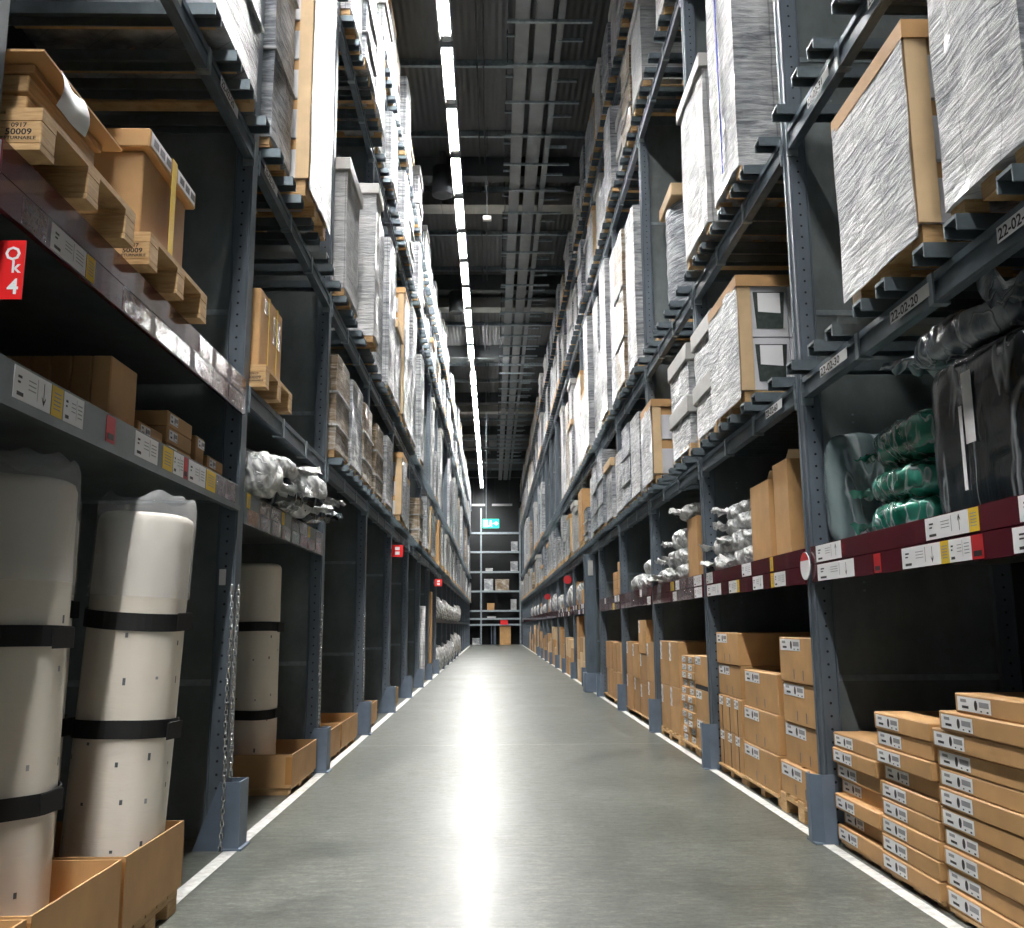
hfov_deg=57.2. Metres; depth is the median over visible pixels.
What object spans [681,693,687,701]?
flat box
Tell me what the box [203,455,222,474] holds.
carton
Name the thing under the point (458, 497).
load
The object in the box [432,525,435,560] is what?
load
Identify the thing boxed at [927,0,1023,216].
load
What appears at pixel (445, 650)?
cushion
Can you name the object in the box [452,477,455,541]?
load
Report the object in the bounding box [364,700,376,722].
cardboard tray
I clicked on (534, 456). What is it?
load
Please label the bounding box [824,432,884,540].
wrapped package
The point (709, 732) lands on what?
guard
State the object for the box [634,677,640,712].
carton
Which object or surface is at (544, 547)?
load
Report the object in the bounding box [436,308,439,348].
load
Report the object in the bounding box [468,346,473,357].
diffuser
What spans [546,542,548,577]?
load
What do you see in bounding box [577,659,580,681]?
carton
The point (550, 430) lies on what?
rack
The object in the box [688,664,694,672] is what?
flat box
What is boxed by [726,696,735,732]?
carton
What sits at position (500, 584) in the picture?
load
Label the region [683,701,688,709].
flat box
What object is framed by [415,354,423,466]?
load
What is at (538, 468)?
rack
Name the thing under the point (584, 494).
pile
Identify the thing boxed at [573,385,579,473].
load
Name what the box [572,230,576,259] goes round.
load
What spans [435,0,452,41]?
ceiling light
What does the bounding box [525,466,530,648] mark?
rack
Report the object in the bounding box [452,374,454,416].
load
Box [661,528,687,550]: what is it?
cushion
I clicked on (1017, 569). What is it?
wall
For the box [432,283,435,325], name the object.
load
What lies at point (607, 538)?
rack
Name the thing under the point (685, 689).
flat box
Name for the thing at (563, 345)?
load
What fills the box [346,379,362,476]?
load
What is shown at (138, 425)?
carton
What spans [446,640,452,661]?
cushion
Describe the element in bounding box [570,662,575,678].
guard
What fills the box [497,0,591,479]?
cable tray
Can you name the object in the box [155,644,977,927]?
floor
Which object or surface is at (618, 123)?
load
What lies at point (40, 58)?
cardboard sheet
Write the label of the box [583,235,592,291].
load
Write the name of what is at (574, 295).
load
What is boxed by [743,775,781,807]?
wooden pallet
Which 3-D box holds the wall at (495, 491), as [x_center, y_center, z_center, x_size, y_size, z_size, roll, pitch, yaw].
[-1.143,6.721,65.856,7.000,11.620,0.100,0,-10,-1]
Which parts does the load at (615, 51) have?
lid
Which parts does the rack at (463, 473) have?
post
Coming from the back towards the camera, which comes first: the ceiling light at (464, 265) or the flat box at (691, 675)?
the ceiling light at (464, 265)
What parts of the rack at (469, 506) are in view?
post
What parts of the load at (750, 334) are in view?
printed panel, printed panel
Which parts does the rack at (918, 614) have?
post, label rail, shelf panel, post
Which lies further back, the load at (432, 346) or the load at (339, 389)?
the load at (432, 346)
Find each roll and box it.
[0,472,77,915]
[53,518,79,856]
[59,511,193,856]
[233,563,283,754]
[419,606,425,677]
[879,268,1023,377]
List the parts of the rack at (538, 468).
post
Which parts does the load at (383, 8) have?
lid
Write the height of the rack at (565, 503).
10.600 m
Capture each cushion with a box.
[244,448,306,498]
[260,477,324,512]
[270,454,321,480]
[286,484,333,518]
[291,476,345,510]
[296,503,342,523]
[436,597,441,618]
[436,645,443,669]
[436,646,441,669]
[439,603,445,618]
[442,599,448,619]
[442,642,448,664]
[442,646,447,663]
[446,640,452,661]
[446,644,450,661]
[450,634,455,658]
[454,632,458,654]
[552,593,556,606]
[559,597,562,608]
[566,590,570,606]
[568,585,572,605]
[576,583,583,603]
[631,574,648,590]
[640,576,650,588]
[644,560,650,574]
[645,571,664,584]
[653,568,675,582]
[654,550,677,567]
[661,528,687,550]
[662,548,688,565]
[663,563,688,579]
[668,502,700,521]
[699,535,733,555]
[700,551,735,570]
[710,499,750,519]
[712,510,751,535]
[716,529,752,550]
[718,545,752,564]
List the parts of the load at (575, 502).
lid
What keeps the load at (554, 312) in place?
on the rack at (558, 514)
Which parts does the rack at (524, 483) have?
post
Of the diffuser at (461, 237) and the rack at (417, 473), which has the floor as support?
the rack at (417, 473)
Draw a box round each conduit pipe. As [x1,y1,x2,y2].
[474,0,488,472]
[481,0,490,472]
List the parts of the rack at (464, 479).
post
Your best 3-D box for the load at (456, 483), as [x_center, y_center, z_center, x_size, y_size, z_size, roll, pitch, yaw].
[-2.797,2.102,38.196,1.128,2.500,1.285,0,-10,-1]
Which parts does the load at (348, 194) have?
lid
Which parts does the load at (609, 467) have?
lid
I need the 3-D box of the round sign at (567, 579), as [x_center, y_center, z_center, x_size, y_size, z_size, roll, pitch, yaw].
[1.370,2.808,22.893,0.230,0.220,0.010,0,-10,-1]
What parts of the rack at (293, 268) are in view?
shelf panel, shelf panel, panel, label rail, post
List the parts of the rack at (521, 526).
post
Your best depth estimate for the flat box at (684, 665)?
9.71 m
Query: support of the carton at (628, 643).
on the carton at (630, 678)
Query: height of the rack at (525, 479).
10.600 m
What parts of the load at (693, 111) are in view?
lid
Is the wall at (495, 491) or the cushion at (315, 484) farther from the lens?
the wall at (495, 491)
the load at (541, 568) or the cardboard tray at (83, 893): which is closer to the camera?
the cardboard tray at (83, 893)
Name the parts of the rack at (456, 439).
post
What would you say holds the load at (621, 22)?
on the rack at (634, 521)
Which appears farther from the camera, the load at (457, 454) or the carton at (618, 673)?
the load at (457, 454)
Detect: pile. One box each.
[436,520,440,566]
[578,488,589,548]
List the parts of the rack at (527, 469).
post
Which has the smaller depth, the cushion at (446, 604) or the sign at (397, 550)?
the sign at (397, 550)
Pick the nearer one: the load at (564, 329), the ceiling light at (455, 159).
the ceiling light at (455, 159)
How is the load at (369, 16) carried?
on the rack at (344, 605)
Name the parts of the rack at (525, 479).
post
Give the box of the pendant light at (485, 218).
[483,216,490,221]
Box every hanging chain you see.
[218,584,233,851]
[228,584,239,777]
[317,605,322,724]
[362,611,365,698]
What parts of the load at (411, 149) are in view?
lid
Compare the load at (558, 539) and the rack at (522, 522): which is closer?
the load at (558, 539)
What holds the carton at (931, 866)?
on the carton at (933, 887)
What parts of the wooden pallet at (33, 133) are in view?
board, board, board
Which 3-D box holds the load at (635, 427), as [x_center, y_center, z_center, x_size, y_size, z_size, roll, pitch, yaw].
[2.154,-0.067,12.286,1.126,1.100,0.807,0,-10,-1]
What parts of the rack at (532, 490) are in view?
post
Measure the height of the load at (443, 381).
1.200 m
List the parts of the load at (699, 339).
lid, lid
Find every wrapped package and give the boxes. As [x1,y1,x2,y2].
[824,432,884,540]
[931,326,1023,513]
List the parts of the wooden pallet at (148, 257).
board, board, board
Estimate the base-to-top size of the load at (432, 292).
1.000 m
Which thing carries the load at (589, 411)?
on the rack at (589, 462)
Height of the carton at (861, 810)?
0.082 m
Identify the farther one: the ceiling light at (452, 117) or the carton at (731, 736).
the ceiling light at (452, 117)
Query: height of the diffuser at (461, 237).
0.055 m
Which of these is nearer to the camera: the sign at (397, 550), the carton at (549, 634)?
the sign at (397, 550)
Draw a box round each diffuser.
[458,234,465,255]
[461,263,467,281]
[463,288,469,304]
[465,310,470,324]
[467,329,472,341]
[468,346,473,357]
[471,375,475,383]
[472,387,475,394]
[473,398,476,405]
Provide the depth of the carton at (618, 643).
14.91 m
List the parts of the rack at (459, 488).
post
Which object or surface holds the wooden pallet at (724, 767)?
on the floor
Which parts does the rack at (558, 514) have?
post, panel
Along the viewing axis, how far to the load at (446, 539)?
28.82 m
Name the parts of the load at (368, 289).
lid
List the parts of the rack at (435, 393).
panel, post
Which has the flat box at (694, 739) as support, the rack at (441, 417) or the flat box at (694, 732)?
the flat box at (694, 732)
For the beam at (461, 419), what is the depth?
47.61 m
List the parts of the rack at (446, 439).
panel, post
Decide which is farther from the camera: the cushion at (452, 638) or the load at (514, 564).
the load at (514, 564)
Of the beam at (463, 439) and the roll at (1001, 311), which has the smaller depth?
the roll at (1001, 311)
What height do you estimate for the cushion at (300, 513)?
0.264 m
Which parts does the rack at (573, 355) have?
post, label rail, panel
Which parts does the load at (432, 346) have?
lid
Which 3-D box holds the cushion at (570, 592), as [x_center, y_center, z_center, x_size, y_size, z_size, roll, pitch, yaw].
[1.766,3.354,23.968,0.649,0.624,0.637,0,-10,-1]
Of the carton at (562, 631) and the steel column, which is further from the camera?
the carton at (562, 631)
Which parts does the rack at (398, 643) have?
panel, post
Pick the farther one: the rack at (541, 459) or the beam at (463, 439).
the beam at (463, 439)
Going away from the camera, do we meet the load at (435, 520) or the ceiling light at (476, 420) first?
the load at (435, 520)
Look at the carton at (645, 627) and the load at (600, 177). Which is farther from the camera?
the load at (600, 177)
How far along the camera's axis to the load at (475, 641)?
62.93 m
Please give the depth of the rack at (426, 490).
22.73 m
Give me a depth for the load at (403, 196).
15.44 m
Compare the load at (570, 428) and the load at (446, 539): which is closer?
the load at (570, 428)
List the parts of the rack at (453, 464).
post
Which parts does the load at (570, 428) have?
lid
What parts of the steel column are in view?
notice plate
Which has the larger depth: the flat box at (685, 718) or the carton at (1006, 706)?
the flat box at (685, 718)
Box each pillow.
[849,457,938,503]
[850,494,942,534]
[853,408,934,468]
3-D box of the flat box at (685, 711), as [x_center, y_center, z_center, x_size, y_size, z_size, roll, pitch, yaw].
[2.082,2.564,9.679,0.602,0.075,0.300,0,-10,-1]
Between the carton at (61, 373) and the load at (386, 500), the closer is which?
the carton at (61, 373)
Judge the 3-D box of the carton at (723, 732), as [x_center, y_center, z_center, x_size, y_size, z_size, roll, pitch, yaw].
[2.228,2.434,8.116,0.802,0.287,0.250,0,-10,-1]
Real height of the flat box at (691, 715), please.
0.075 m
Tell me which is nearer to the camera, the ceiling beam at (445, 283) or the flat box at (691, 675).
the flat box at (691, 675)
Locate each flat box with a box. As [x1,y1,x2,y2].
[681,655,693,662]
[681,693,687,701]
[682,663,688,670]
[682,670,687,678]
[682,685,689,694]
[682,708,688,717]
[683,678,689,686]
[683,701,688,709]
[683,724,691,733]
[684,716,688,724]
[684,731,691,741]
[688,656,694,664]
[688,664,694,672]
[688,671,694,680]
[688,695,695,704]
[688,711,697,720]
[688,719,696,729]
[689,703,696,712]
[690,680,695,687]
[690,687,695,696]
[691,728,696,736]
[692,735,697,744]
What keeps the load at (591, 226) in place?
on the rack at (607, 538)
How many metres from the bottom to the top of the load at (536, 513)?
1.400 m
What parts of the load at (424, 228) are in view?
lid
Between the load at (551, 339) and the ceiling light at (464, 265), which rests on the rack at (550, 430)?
the load at (551, 339)
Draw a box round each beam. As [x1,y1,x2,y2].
[399,59,596,68]
[411,131,585,137]
[414,156,579,182]
[423,186,574,192]
[428,230,571,235]
[431,267,564,271]
[433,275,561,292]
[438,297,555,297]
[445,322,552,325]
[447,346,546,359]
[449,363,542,365]
[454,379,537,381]
[454,392,538,403]
[460,418,532,420]
[462,426,530,435]
[462,438,528,440]
[462,447,526,448]
[464,451,525,459]
[466,462,524,463]
[467,468,522,469]
[468,471,521,477]
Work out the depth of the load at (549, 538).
30.69 m
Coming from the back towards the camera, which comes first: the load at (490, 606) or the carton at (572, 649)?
the load at (490, 606)
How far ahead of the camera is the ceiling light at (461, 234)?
23.77 m
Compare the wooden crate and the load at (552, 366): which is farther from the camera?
the load at (552, 366)
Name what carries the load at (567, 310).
on the rack at (573, 355)
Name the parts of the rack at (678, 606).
post, panel, label rail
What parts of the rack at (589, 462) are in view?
post, panel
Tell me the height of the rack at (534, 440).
10.600 m
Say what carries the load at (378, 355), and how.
on the rack at (380, 521)
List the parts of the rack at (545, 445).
post, label rail, panel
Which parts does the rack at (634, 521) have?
post, panel, label rail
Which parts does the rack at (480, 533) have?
post, post, post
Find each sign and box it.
[0,240,26,299]
[390,545,402,556]
[434,579,441,585]
[483,519,498,527]
[545,593,550,599]
[564,575,572,583]
[800,552,809,579]
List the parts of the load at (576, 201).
lid, lid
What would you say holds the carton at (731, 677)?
on the carton at (739, 724)
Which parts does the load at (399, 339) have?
lid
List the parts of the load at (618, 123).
lid, lid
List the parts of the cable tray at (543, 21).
hanger rod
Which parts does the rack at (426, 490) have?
panel, post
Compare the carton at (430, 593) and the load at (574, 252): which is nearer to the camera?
the load at (574, 252)
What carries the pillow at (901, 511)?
on the rack at (918, 614)
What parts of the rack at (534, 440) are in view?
post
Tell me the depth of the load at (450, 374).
32.66 m
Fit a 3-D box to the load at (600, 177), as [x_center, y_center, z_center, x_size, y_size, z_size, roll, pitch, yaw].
[2.092,-4.394,16.795,1.164,1.300,0.884,0,-10,-1]
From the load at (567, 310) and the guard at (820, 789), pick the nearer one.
the guard at (820, 789)
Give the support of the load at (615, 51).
on the rack at (634, 521)
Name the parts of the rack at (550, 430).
post, label rail, panel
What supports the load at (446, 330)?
on the rack at (441, 417)
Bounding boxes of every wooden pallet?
[0,107,135,247]
[114,232,206,323]
[130,889,176,927]
[248,770,313,795]
[249,364,291,413]
[337,736,355,753]
[604,692,616,702]
[627,706,648,719]
[661,725,684,745]
[682,739,698,754]
[719,762,745,784]
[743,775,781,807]
[781,790,807,823]
[842,840,890,873]
[888,870,951,911]
[950,906,985,927]
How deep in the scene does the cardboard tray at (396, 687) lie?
14.93 m
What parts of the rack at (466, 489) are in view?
post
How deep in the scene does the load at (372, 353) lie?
11.56 m
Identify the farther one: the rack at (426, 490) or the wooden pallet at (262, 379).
the rack at (426, 490)
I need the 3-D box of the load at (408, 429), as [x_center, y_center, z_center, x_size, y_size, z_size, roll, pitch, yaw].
[-2.305,-1.094,16.131,1.125,1.303,0.849,0,-10,-1]
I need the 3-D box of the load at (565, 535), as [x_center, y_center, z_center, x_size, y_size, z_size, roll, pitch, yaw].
[1.953,2.221,24.387,1.160,0.700,0.860,0,-10,-1]
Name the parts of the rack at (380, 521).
panel, post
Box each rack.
[0,0,269,838]
[241,0,348,739]
[321,0,383,712]
[364,51,403,708]
[390,155,417,692]
[407,227,427,679]
[420,281,435,667]
[429,321,441,662]
[436,353,446,646]
[442,379,450,643]
[446,401,453,640]
[450,419,456,634]
[454,434,459,632]
[456,447,461,634]
[459,459,463,652]
[461,469,464,650]
[463,478,466,649]
[464,486,467,647]
[466,493,469,646]
[467,500,470,645]
[469,506,471,644]
[470,508,520,644]
[520,496,523,644]
[521,489,524,645]
[522,482,526,646]
[524,474,528,647]
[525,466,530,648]
[527,456,532,650]
[529,445,535,650]
[532,433,538,653]
[534,418,542,646]
[537,402,546,637]
[541,383,551,649]
[545,360,556,626]
[550,331,563,664]
[556,297,573,657]
[564,254,583,678]
[573,197,600,672]
[585,120,621,691]
[602,9,652,710]
[631,0,705,724]
[680,0,809,768]
[772,0,1023,842]
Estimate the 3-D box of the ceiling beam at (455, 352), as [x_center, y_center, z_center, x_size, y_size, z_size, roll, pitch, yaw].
[-0.541,-4.189,35.371,6.800,0.470,0.300,0,-10,-1]
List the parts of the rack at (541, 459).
post, panel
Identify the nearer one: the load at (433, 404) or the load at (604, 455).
the load at (604, 455)
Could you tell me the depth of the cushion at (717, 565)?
8.27 m
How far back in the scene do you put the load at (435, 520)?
24.51 m
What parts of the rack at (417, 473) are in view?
panel, post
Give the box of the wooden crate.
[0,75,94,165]
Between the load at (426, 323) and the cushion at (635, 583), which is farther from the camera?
the load at (426, 323)
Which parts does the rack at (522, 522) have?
post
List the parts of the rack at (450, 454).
post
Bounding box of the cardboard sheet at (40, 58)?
[5,49,122,151]
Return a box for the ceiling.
[391,0,610,470]
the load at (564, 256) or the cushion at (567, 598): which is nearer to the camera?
the load at (564, 256)
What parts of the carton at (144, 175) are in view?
lid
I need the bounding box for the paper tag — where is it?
[219,569,225,584]
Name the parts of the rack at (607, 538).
post, label rail, panel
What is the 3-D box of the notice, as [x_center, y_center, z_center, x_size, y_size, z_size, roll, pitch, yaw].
[-0.524,10.612,63.015,0.500,0.300,0.020,0,-10,-1]
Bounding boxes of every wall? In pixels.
[6,26,36,48]
[469,478,521,644]
[1011,562,1023,691]
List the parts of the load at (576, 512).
lid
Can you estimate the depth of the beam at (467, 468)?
62.69 m
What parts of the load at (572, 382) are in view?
lid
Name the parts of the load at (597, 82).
lid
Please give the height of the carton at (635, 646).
0.456 m
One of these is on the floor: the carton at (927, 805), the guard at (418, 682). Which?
the guard at (418, 682)
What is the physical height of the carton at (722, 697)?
0.287 m
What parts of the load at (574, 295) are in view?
lid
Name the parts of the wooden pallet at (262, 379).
board, board, board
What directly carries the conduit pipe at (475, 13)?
attached to the ceiling beam
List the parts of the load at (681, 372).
lid, lid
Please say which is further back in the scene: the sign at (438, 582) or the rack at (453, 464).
the rack at (453, 464)
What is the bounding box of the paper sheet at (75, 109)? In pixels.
[56,70,89,136]
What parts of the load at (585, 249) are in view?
lid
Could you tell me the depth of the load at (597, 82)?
16.06 m
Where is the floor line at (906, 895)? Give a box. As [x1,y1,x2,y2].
[522,645,963,927]
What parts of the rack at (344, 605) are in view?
panel, post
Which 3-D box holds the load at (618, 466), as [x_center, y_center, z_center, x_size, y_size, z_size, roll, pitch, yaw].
[2.142,0.303,13.997,1.121,0.952,0.800,0,-10,-1]
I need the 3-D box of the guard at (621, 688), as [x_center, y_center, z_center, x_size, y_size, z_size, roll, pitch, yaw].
[1.635,3.472,13.989,0.130,0.385,0.160,0,-10,-1]
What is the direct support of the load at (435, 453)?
on the rack at (435, 393)
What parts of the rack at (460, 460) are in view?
post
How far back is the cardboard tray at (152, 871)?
3.88 m
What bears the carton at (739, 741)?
on the wooden pallet
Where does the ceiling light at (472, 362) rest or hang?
hanging from the rail
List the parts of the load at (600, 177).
lid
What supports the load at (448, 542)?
on the rack at (446, 439)
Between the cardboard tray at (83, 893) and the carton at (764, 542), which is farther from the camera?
the carton at (764, 542)
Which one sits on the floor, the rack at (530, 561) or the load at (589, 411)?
the rack at (530, 561)
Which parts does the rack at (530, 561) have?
post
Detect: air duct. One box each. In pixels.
[422,192,573,213]
[437,298,555,312]
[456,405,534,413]
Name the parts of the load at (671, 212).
lid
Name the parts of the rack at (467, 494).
post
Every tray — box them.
[0,860,121,927]
[0,919,26,927]
[52,820,183,927]
[232,739,316,787]
[320,713,357,747]
[320,724,340,755]
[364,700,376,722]
[396,687,397,702]
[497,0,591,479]
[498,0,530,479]
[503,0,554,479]
[695,684,707,691]
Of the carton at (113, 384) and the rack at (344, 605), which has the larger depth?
the rack at (344, 605)
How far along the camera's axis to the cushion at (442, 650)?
27.05 m
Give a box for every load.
[11,0,264,111]
[255,0,336,240]
[259,0,298,175]
[328,354,350,464]
[331,183,383,351]
[332,157,362,318]
[336,14,384,141]
[337,0,377,102]
[339,0,362,54]
[345,352,374,364]
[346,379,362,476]
[360,402,373,488]
[370,219,383,381]
[370,423,384,501]
[375,109,385,177]
[378,0,392,79]
[379,237,395,399]
[381,435,392,511]
[383,111,397,202]
[385,0,396,105]
[392,452,407,525]
[393,319,403,415]
[394,45,400,140]
[396,201,414,273]
[396,277,412,292]
[396,287,409,430]
[397,170,409,254]
[398,76,410,174]
[404,478,409,529]
[406,360,411,438]
[408,142,413,192]
[409,306,416,450]
[409,497,423,545]
[412,165,422,241]
[412,241,421,309]
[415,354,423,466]
[417,271,422,318]
[419,296,424,338]
[421,225,429,286]
[421,496,429,552]
[423,314,427,349]
[424,337,434,373]
[426,268,433,315]
[426,318,429,357]
[427,246,431,296]
[428,506,433,557]
[430,397,435,491]
[431,336,436,378]
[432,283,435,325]
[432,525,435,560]
[433,281,437,333]
[434,451,437,501]
[434,516,436,561]
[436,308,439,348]
[437,362,440,397]
[437,428,442,509]
[438,309,441,352]
[438,380,442,407]
[440,319,444,363]
[440,379,445,417]
[441,325,447,375]
[441,528,444,570]
[442,388,445,416]
[444,534,448,574]
[446,397,448,431]
[447,355,449,385]
[447,458,450,530]
[448,372,452,407]
[448,401,450,440]
[448,542,449,576]
[450,546,452,580]
[451,420,452,448]
[451,476,451,526]
[451,480,453,534]
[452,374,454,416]
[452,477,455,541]
[452,552,455,583]
[453,441,456,466]
[455,403,456,427]
[456,483,456,543]
[456,565,458,587]
[457,408,459,444]
[457,454,458,475]
[457,490,457,545]
[457,510,458,548]
[457,560,459,588]
[458,497,459,550]
[459,466,461,487]
[460,422,461,455]
[472,638,479,644]
[484,579,492,590]
[487,603,493,609]
[495,579,508,589]
[500,626,510,644]
[510,561,517,570]
[511,541,517,550]
[511,599,516,609]
[532,417,533,435]
[533,454,535,477]
[533,502,537,549]
[535,397,538,423]
[535,442,537,470]
[535,511,537,547]
[535,554,541,586]
[537,485,539,541]
[538,373,543,407]
[538,412,543,454]
[538,430,539,458]
[539,560,541,584]
[540,482,544,538]
[540,565,542,582]
[543,354,547,382]
[543,411,545,437]
[543,545,546,580]
[545,386,550,429]
[546,341,549,373]
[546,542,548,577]
[548,535,550,575]
[549,327,552,362]
[550,366,556,412]
[551,530,555,573]
[552,367,554,406]
[553,308,555,342]
[553,355,559,399]
[555,537,560,569]
[556,284,566,326]
[556,333,566,389]
[558,542,560,567]
[559,406,565,500]
[560,274,567,306]
[560,335,568,373]
[561,323,566,376]
[561,515,567,564]
[563,245,576,291]
[563,443,566,493]
[564,535,565,560]
[565,401,569,491]
[566,232,573,275]
[566,299,569,352]
[566,514,572,557]
[566,533,568,560]
[567,378,576,420]
[567,419,574,482]
[568,289,575,344]
[570,500,577,554]
[572,186,582,245]
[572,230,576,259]
[572,283,578,335]
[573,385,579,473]
[574,504,578,550]
[576,267,591,324]
[576,370,583,466]
[577,239,587,309]
[579,144,590,211]
[580,390,585,459]
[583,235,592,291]
[583,316,594,453]
[583,507,590,543]
[585,124,603,186]
[587,206,599,277]
[588,97,603,166]
[590,477,593,538]
[591,464,598,536]
[592,57,606,140]
[592,296,599,437]
[593,172,611,248]
[596,449,616,530]
[597,350,602,431]
[599,178,610,239]
[599,258,613,424]
[601,22,620,106]
[603,106,639,211]
[603,457,616,523]
[608,0,623,76]
[609,246,642,409]
[614,0,633,39]
[614,228,628,397]
[615,101,638,179]
[615,449,623,515]
[620,44,637,156]
[620,422,632,509]
[624,205,644,374]
[628,0,683,115]
[630,411,645,500]
[640,399,673,491]
[655,0,681,30]
[655,183,692,340]
[667,342,697,466]
[676,53,788,269]
[690,308,718,447]
[705,0,784,215]
[708,275,794,424]
[831,19,1023,303]
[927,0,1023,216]
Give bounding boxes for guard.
[192,777,249,851]
[310,726,331,772]
[356,701,372,734]
[377,686,396,712]
[398,676,412,697]
[413,669,424,687]
[425,663,432,679]
[433,659,439,673]
[544,650,547,660]
[549,652,552,663]
[555,655,559,667]
[562,658,565,672]
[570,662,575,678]
[581,667,585,685]
[596,674,604,696]
[617,684,626,710]
[648,698,661,732]
[700,722,719,769]
[805,771,838,844]
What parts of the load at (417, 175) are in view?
lid, lid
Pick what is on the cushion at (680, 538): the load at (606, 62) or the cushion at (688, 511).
the cushion at (688, 511)
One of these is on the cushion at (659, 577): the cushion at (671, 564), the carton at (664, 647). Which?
the cushion at (671, 564)
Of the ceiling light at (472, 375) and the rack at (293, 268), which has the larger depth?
the ceiling light at (472, 375)
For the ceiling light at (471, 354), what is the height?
0.354 m
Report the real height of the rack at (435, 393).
10.050 m
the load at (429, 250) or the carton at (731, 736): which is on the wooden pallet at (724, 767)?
the carton at (731, 736)
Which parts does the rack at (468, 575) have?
post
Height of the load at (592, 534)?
1.200 m
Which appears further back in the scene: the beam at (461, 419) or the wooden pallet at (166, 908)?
the beam at (461, 419)
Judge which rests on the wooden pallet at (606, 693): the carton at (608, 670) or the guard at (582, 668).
the carton at (608, 670)
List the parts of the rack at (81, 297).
post, shelf panel, shelf panel, label rail, label rail, panel, post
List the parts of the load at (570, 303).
lid, lid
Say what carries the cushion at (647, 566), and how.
on the cushion
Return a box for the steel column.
[583,554,600,691]
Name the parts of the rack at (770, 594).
post, label rail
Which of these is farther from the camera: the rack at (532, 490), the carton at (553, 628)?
the rack at (532, 490)
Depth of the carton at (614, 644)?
15.22 m
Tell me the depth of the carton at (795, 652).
6.17 m
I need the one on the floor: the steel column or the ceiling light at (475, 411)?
the steel column
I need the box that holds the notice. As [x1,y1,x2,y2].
[500,620,507,624]
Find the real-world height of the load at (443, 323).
1.300 m
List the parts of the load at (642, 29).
lid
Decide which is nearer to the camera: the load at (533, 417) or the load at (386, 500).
the load at (386, 500)
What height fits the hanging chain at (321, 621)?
1.039 m
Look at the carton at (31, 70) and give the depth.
3.16 m
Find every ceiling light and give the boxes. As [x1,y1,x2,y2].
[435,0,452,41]
[440,39,456,103]
[446,101,460,154]
[450,151,462,196]
[454,193,465,231]
[457,229,467,261]
[460,258,469,286]
[462,284,470,308]
[464,307,472,328]
[466,326,473,345]
[467,344,474,360]
[470,371,476,386]
[471,359,473,372]
[471,385,476,398]
[472,396,477,408]
[473,407,478,417]
[474,416,478,425]
[475,425,479,434]
[476,440,480,448]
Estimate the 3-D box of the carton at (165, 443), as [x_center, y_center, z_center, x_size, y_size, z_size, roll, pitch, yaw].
[-1.845,-0.037,4.851,0.252,0.080,0.380,0,-10,-1]
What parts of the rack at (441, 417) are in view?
panel, post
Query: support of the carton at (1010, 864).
on the carton at (1012, 887)
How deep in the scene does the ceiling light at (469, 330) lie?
31.18 m
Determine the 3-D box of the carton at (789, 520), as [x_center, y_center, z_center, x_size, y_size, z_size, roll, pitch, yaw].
[2.187,0.291,6.520,0.620,0.734,0.380,0,-10,-1]
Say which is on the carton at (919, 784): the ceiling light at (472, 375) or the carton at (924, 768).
the carton at (924, 768)
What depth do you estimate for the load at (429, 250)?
22.49 m
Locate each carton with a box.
[4,64,101,152]
[12,356,31,369]
[31,356,52,380]
[51,356,72,390]
[70,356,92,402]
[90,356,136,426]
[94,128,195,266]
[134,410,191,439]
[134,420,161,441]
[149,426,190,454]
[162,442,189,457]
[190,435,204,464]
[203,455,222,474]
[250,288,281,379]
[429,592,432,662]
[547,633,551,642]
[552,627,555,638]
[552,639,555,651]
[552,652,554,664]
[559,627,563,640]
[561,630,564,643]
[566,637,573,655]
[566,655,568,673]
[568,639,573,657]
[571,648,573,661]
[576,581,583,604]
[577,616,584,637]
[577,637,579,659]
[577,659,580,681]
[580,637,584,652]
[580,652,582,666]
[581,589,583,603]
[583,638,584,660]
[606,641,609,668]
[607,668,609,693]
[609,641,621,668]
[610,668,613,696]
[613,571,617,580]
[613,580,618,589]
[613,643,617,671]
[613,672,616,698]
[617,642,621,671]
[617,672,620,683]
[620,643,621,672]
[626,641,638,674]
[627,673,634,708]
[632,643,639,677]
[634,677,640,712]
[638,620,652,653]
[640,653,647,684]
[640,683,648,716]
[646,642,654,682]
[648,681,654,698]
[660,640,705,684]
[661,683,670,729]
[668,641,706,688]
[670,686,684,735]
[687,515,702,576]
[694,655,707,686]
[696,688,708,721]
[697,718,708,748]
[716,632,809,665]
[718,663,780,698]
[719,694,728,729]
[720,728,728,764]
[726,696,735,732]
[727,731,735,769]
[733,698,745,736]
[735,734,745,774]
[744,669,784,714]
[744,705,785,755]
[744,741,786,795]
[750,471,776,560]
[772,449,804,554]
[779,637,812,685]
[781,759,818,802]
[783,681,815,729]
[785,720,817,772]
[832,746,884,777]
[833,731,877,760]
[835,792,883,829]
[837,763,886,794]
[838,823,883,864]
[842,778,882,809]
[844,812,883,842]
[874,711,939,741]
[876,745,939,780]
[877,728,937,761]
[881,780,941,820]
[882,797,944,840]
[882,814,946,860]
[882,832,947,881]
[882,850,948,901]
[884,764,942,799]
[932,727,1023,769]
[937,747,1023,791]
[939,710,1023,747]
[939,766,1023,813]
[939,786,1023,837]
[941,805,1023,859]
[944,825,1023,880]
[944,845,1023,904]
[946,885,1023,927]
[947,865,1023,925]
[955,692,1023,723]
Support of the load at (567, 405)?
on the rack at (565, 503)
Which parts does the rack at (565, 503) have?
post, label rail, panel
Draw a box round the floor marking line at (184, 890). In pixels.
[155,646,469,922]
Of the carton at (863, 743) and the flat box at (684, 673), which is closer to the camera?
the carton at (863, 743)
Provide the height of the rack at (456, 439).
10.050 m
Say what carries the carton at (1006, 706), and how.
on the carton at (1001, 731)

